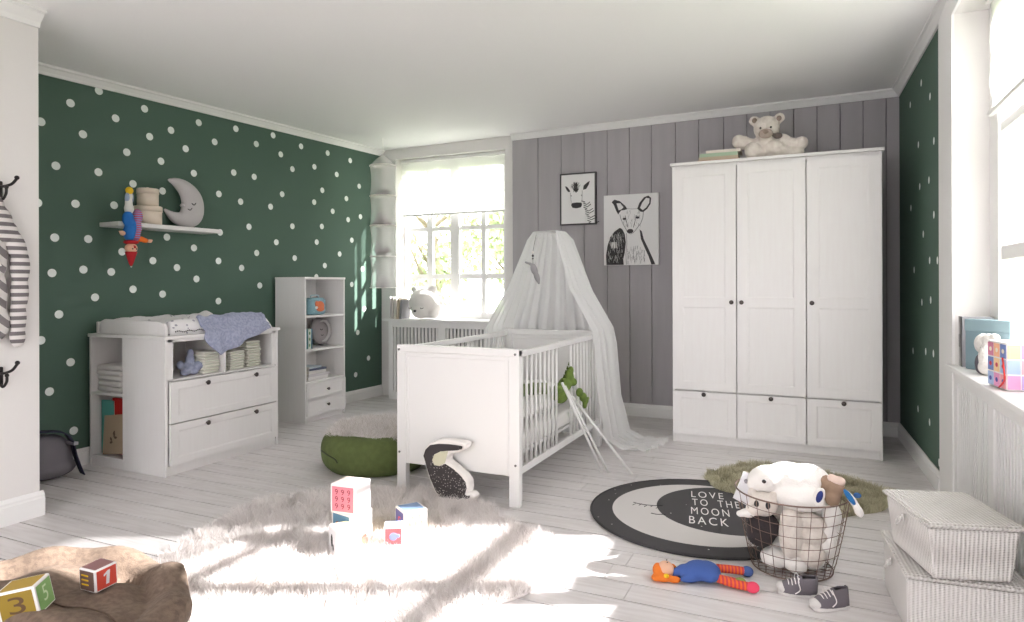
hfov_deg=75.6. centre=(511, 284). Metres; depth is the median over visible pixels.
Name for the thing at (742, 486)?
plush toy
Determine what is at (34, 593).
block
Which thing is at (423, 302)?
plush bear
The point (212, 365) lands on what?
diaper
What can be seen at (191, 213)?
cushion
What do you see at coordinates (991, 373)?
picture
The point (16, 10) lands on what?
trim
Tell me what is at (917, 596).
wicker box
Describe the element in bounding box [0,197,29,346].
jumper
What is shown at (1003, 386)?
picture
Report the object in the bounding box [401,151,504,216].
window blind
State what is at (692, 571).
doll
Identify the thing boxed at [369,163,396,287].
shelf
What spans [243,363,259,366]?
diaper
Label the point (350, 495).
block
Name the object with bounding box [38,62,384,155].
trim
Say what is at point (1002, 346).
picture
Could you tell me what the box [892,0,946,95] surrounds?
trim
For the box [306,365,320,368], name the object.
book
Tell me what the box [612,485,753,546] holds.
print
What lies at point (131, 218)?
doll
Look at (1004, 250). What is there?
window
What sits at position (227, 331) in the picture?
knitted blanket
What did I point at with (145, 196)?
round box
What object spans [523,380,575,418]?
duvet
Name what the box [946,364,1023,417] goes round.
window sill
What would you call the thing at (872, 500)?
rug
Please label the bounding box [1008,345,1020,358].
picture
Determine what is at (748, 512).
plush badger
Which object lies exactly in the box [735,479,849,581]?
wire basket
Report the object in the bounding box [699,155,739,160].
book
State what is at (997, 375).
picture
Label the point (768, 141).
teddy bear
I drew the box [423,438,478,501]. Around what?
cushion
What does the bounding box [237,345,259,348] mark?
diaper
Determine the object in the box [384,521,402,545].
block
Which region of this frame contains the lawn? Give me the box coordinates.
[410,299,500,311]
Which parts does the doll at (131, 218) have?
leg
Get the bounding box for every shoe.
[776,572,817,597]
[809,585,849,612]
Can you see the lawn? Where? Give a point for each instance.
(470, 305)
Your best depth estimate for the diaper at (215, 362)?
4.20 m
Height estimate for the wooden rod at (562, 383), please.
0.561 m
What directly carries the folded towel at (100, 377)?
on the folded towel at (101, 382)
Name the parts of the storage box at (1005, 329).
lid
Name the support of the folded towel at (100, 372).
on the folded towel at (100, 377)
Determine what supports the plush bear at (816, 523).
in the wire basket
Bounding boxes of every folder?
[959,316,974,365]
[959,316,987,365]
[961,317,993,366]
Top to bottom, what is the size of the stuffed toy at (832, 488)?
0.135 m
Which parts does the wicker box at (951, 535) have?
lid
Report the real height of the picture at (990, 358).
0.050 m
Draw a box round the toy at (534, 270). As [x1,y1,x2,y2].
[525,237,539,283]
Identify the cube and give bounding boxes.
[988,339,1023,390]
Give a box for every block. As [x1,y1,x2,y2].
[0,573,54,621]
[79,558,116,592]
[329,521,360,556]
[331,476,369,514]
[332,507,371,538]
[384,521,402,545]
[395,502,426,535]
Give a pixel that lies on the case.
(314, 306)
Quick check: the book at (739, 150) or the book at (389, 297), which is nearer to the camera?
the book at (739, 150)
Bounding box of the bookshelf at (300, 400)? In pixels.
[275,277,345,423]
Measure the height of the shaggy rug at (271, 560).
0.078 m
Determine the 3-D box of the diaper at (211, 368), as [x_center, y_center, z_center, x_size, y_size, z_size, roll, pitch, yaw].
[-1.976,0.541,4.234,0.152,0.016,0.120,0,0,26]
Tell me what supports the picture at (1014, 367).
on the cube
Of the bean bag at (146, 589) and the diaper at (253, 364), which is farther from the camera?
the diaper at (253, 364)
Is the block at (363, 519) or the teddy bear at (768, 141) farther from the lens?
the teddy bear at (768, 141)
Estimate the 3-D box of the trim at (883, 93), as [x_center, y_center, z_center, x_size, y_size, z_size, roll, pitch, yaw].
[1.409,-1.390,5.463,3.119,0.109,0.050,0,0,25]
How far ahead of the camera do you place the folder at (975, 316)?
3.14 m
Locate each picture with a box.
[560,171,598,225]
[604,193,659,264]
[988,342,992,355]
[988,356,993,369]
[988,370,993,384]
[994,343,999,356]
[994,357,999,371]
[994,372,999,385]
[1000,344,1005,358]
[1000,359,1005,373]
[1000,374,1005,388]
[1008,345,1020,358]
[1008,361,1020,374]
[1008,376,1020,389]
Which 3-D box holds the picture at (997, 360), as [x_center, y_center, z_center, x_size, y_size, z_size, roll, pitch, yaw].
[1.819,0.302,2.477,0.001,0.050,0.050,0,0,17]
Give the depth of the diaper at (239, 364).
4.38 m
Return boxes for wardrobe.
[670,147,884,460]
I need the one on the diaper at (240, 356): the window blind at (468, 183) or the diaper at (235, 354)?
the diaper at (235, 354)
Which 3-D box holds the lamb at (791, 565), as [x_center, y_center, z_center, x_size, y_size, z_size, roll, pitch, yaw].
[1.119,1.055,2.629,0.235,0.118,0.250,0,0,25]
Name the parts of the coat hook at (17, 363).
plate, arm, arm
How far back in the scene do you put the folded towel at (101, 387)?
4.10 m
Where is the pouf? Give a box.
[321,434,421,477]
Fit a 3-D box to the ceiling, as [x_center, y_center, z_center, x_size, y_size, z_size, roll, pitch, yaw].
[-0.715,-1.453,2.772,5.600,0.429,7.450,0,0,25]
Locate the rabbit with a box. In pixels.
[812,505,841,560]
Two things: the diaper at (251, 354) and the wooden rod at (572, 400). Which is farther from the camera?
the diaper at (251, 354)
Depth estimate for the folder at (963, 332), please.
3.09 m
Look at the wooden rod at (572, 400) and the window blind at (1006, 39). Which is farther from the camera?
the wooden rod at (572, 400)
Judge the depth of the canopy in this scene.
4.70 m
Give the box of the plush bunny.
[176,349,202,375]
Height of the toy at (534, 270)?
0.347 m
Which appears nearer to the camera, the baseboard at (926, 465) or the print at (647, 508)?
the print at (647, 508)
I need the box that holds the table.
[88,319,279,477]
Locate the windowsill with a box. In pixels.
[382,317,489,323]
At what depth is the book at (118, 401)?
4.15 m
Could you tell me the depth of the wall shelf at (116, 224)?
4.49 m
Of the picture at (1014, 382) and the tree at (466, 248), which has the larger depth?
the tree at (466, 248)
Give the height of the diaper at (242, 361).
0.016 m
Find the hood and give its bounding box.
[0,197,17,242]
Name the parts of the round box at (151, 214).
lid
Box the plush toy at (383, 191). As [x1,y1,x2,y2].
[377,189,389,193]
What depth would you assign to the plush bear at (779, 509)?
2.65 m
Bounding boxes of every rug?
[153,481,559,621]
[590,479,764,559]
[701,459,893,517]
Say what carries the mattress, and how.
on the cot
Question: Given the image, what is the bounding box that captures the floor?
[0,395,935,621]
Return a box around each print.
[315,301,323,310]
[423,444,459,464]
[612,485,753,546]
[633,502,665,514]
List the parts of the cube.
red cord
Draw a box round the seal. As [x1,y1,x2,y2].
[744,462,827,511]
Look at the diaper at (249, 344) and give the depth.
4.55 m
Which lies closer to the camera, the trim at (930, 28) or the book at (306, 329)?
the trim at (930, 28)
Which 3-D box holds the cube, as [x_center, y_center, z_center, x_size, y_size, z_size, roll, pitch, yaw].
[1.878,0.301,2.456,0.149,0.174,0.179,0,0,17]
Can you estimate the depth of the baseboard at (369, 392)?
6.39 m
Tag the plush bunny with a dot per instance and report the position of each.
(190, 366)
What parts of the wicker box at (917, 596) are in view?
lid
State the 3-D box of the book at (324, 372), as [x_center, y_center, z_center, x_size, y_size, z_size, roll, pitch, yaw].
[-1.704,0.759,5.593,0.191,0.022,0.250,0,0,27]
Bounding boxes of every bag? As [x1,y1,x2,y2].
[0,546,192,621]
[39,430,85,480]
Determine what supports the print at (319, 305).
attached to the case
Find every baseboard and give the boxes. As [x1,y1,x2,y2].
[0,490,44,527]
[73,385,382,466]
[624,403,898,436]
[898,423,939,490]
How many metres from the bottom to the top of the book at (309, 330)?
0.165 m
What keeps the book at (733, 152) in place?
on the book at (727, 156)
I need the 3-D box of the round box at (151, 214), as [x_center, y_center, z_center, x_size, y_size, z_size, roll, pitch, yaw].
[-2.445,-0.460,4.431,0.176,0.122,0.176,0,0,25]
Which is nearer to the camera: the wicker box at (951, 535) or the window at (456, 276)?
the wicker box at (951, 535)
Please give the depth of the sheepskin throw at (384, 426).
4.02 m
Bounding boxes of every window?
[404,212,504,318]
[989,7,1023,320]
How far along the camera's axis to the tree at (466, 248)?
14.01 m
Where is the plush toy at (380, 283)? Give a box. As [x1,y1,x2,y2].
[375,279,388,286]
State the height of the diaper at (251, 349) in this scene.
0.016 m
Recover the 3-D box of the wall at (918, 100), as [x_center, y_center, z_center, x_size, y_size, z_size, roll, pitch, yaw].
[1.550,-0.250,1.600,0.355,2.750,7.200,0,0,25]
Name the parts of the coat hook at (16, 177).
plate, arm, arm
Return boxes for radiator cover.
[388,321,486,398]
[954,374,1023,577]
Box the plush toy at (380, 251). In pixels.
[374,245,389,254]
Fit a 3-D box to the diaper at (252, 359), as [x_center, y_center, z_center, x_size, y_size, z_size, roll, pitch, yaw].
[-1.850,0.523,4.595,0.152,0.016,0.120,0,0,24]
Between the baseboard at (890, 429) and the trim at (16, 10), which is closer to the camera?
the trim at (16, 10)
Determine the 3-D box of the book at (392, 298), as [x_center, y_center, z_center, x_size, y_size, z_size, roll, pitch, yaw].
[-1.151,0.237,6.598,0.020,0.212,0.160,0,0,25]
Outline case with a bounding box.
[306,294,325,314]
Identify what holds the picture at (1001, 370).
on the cube
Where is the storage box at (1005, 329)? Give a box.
[965,319,1014,369]
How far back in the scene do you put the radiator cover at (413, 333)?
6.42 m
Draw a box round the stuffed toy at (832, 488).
[813,474,863,516]
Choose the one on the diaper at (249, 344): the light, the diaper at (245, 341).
the diaper at (245, 341)
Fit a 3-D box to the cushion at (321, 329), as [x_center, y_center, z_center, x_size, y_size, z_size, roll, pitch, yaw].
[-1.679,0.410,5.768,0.095,0.231,0.233,0,0,34]
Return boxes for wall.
[0,16,39,500]
[38,74,381,448]
[381,97,899,422]
[899,0,1023,469]
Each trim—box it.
[0,0,46,27]
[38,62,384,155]
[510,88,898,140]
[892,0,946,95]
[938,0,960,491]
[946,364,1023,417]
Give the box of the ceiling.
[19,0,936,149]
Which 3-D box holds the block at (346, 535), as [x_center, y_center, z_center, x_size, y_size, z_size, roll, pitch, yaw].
[-0.690,1.049,2.725,0.107,0.106,0.106,0,0,-32]
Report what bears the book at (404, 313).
on the windowsill
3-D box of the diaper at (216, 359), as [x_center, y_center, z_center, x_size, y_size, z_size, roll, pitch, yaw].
[-1.975,0.488,4.235,0.152,0.016,0.120,0,0,27]
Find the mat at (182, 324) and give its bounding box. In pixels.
[117,311,271,335]
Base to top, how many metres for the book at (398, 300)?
0.197 m
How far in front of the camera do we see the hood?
3.06 m
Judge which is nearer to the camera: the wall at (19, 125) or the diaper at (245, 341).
the wall at (19, 125)
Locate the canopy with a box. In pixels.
[483,230,668,451]
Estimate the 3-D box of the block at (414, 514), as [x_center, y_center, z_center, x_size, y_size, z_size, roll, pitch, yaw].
[-0.455,1.059,2.975,0.112,0.111,0.112,0,0,-30]
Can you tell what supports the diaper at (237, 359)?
on the diaper at (242, 361)
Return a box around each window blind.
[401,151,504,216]
[985,0,1023,116]
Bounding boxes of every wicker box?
[880,530,1023,621]
[882,489,1023,581]
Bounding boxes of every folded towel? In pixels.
[97,362,121,370]
[97,370,121,375]
[98,375,121,381]
[98,380,121,386]
[98,385,122,392]
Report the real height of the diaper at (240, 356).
0.016 m
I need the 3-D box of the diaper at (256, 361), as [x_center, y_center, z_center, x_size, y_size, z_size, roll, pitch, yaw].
[-1.846,0.540,4.591,0.152,0.016,0.120,0,0,22]
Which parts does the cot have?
panel, rail, panel, rail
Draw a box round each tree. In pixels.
[410,213,492,311]
[470,212,503,288]
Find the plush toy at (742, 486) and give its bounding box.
[733,471,748,504]
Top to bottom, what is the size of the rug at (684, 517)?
0.015 m
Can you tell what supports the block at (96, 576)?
on the bean bag at (146, 589)
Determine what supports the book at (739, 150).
on the book at (733, 152)
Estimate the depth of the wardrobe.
4.43 m
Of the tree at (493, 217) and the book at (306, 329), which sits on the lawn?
the tree at (493, 217)
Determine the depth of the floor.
3.24 m
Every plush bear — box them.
[408,285,443,317]
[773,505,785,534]
[779,509,826,567]
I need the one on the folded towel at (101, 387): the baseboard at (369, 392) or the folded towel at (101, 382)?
the folded towel at (101, 382)
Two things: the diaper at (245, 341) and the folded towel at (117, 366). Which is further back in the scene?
the diaper at (245, 341)
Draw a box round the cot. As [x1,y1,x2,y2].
[397,328,601,507]
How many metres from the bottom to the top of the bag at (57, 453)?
0.305 m
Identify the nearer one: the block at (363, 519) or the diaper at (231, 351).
the block at (363, 519)
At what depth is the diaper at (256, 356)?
4.54 m
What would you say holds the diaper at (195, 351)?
on the diaper at (213, 354)
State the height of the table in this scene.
0.918 m
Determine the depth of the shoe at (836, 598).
2.28 m
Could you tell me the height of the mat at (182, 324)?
0.114 m
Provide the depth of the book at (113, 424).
4.12 m
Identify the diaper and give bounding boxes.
[193,353,218,356]
[194,350,217,353]
[194,356,218,359]
[194,358,218,362]
[198,369,217,373]
[199,367,218,370]
[202,361,219,364]
[202,364,219,367]
[226,349,243,353]
[226,353,243,356]
[226,355,244,358]
[226,358,243,361]
[226,360,243,364]
[226,363,243,366]
[226,366,242,369]
[233,348,260,350]
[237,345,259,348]
[241,343,259,345]
[243,340,259,343]
[243,350,259,353]
[243,358,259,361]
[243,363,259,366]
[244,353,260,356]
[244,355,259,358]
[244,360,260,363]
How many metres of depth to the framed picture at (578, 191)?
5.84 m
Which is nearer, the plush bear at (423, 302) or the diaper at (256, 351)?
the diaper at (256, 351)
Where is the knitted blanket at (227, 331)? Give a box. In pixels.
[196,312,270,354]
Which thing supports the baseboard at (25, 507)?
attached to the wall at (19, 125)
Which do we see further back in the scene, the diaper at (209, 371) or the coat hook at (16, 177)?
the diaper at (209, 371)
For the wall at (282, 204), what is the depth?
4.76 m
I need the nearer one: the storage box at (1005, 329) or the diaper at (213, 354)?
the storage box at (1005, 329)
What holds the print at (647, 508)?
on the rug at (684, 517)
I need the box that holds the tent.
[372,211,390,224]
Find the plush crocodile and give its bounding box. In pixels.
[554,362,588,407]
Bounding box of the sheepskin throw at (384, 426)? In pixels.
[321,411,396,439]
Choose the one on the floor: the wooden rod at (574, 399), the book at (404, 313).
the wooden rod at (574, 399)
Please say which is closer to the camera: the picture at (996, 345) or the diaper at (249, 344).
the picture at (996, 345)
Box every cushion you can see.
[164,178,203,226]
[310,318,331,343]
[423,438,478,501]
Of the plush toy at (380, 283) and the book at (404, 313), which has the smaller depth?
the plush toy at (380, 283)
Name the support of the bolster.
on the duvet at (523, 380)
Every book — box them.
[102,400,114,452]
[103,414,122,453]
[112,398,122,454]
[306,329,307,348]
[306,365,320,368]
[306,366,326,370]
[306,369,325,374]
[307,371,329,377]
[307,374,327,380]
[308,329,310,348]
[388,296,398,318]
[391,297,401,318]
[394,298,404,318]
[396,299,407,318]
[399,300,409,318]
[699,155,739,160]
[700,151,739,157]
[706,148,742,154]
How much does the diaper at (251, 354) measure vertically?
0.016 m
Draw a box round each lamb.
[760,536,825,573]
[974,334,999,374]
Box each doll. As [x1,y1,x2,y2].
[119,187,152,267]
[651,559,759,592]
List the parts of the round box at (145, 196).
lid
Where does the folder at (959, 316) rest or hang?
on the window sill at (1013, 400)
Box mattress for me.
[523,396,578,448]
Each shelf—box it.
[99,221,221,233]
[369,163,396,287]
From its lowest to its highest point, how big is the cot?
0.800 m
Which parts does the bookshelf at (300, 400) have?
drawer, drawer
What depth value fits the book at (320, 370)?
5.51 m
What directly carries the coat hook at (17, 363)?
attached to the wall at (19, 125)
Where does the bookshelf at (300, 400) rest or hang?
on the floor
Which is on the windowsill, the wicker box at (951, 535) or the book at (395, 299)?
the book at (395, 299)
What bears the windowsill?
attached to the wall at (637, 300)
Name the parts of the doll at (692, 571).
leg, leg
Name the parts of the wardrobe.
door, drawer, drawer, door, door, drawer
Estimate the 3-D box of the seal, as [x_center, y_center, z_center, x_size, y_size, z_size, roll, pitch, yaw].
[1.106,0.801,2.653,0.315,0.170,0.275,0,0,25]
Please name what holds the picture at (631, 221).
attached to the wall at (637, 300)
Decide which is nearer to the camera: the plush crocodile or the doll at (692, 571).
the doll at (692, 571)
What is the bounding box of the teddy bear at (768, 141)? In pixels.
[732,113,807,157]
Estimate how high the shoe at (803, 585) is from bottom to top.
0.080 m
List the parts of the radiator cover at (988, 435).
frame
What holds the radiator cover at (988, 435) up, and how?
on the floor
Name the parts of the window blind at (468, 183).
rail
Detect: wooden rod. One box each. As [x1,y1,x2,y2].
[561,382,602,472]
[565,386,608,472]
[572,395,632,474]
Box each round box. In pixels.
[134,205,162,224]
[136,187,158,205]
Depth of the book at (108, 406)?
4.17 m
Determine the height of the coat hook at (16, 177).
0.124 m
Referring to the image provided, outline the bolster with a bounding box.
[523,382,546,396]
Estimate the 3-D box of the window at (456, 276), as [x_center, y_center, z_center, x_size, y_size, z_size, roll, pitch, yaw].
[-0.551,-0.453,6.598,1.228,1.630,0.050,0,0,25]
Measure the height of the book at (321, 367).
0.016 m
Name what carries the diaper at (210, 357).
on the diaper at (216, 359)
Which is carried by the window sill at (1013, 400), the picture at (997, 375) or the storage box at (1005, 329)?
the storage box at (1005, 329)
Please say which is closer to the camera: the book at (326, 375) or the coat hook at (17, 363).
the coat hook at (17, 363)
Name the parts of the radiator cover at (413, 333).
panel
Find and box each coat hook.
[0,175,19,199]
[0,361,19,387]
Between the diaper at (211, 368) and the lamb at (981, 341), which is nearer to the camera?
the lamb at (981, 341)
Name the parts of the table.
guard panel, guard panel, drawer, drawer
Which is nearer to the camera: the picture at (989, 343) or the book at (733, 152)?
the picture at (989, 343)
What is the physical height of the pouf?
0.235 m
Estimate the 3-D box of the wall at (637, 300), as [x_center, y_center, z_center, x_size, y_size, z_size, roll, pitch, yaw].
[0.674,-0.222,5.977,5.250,2.700,0.270,0,0,25]

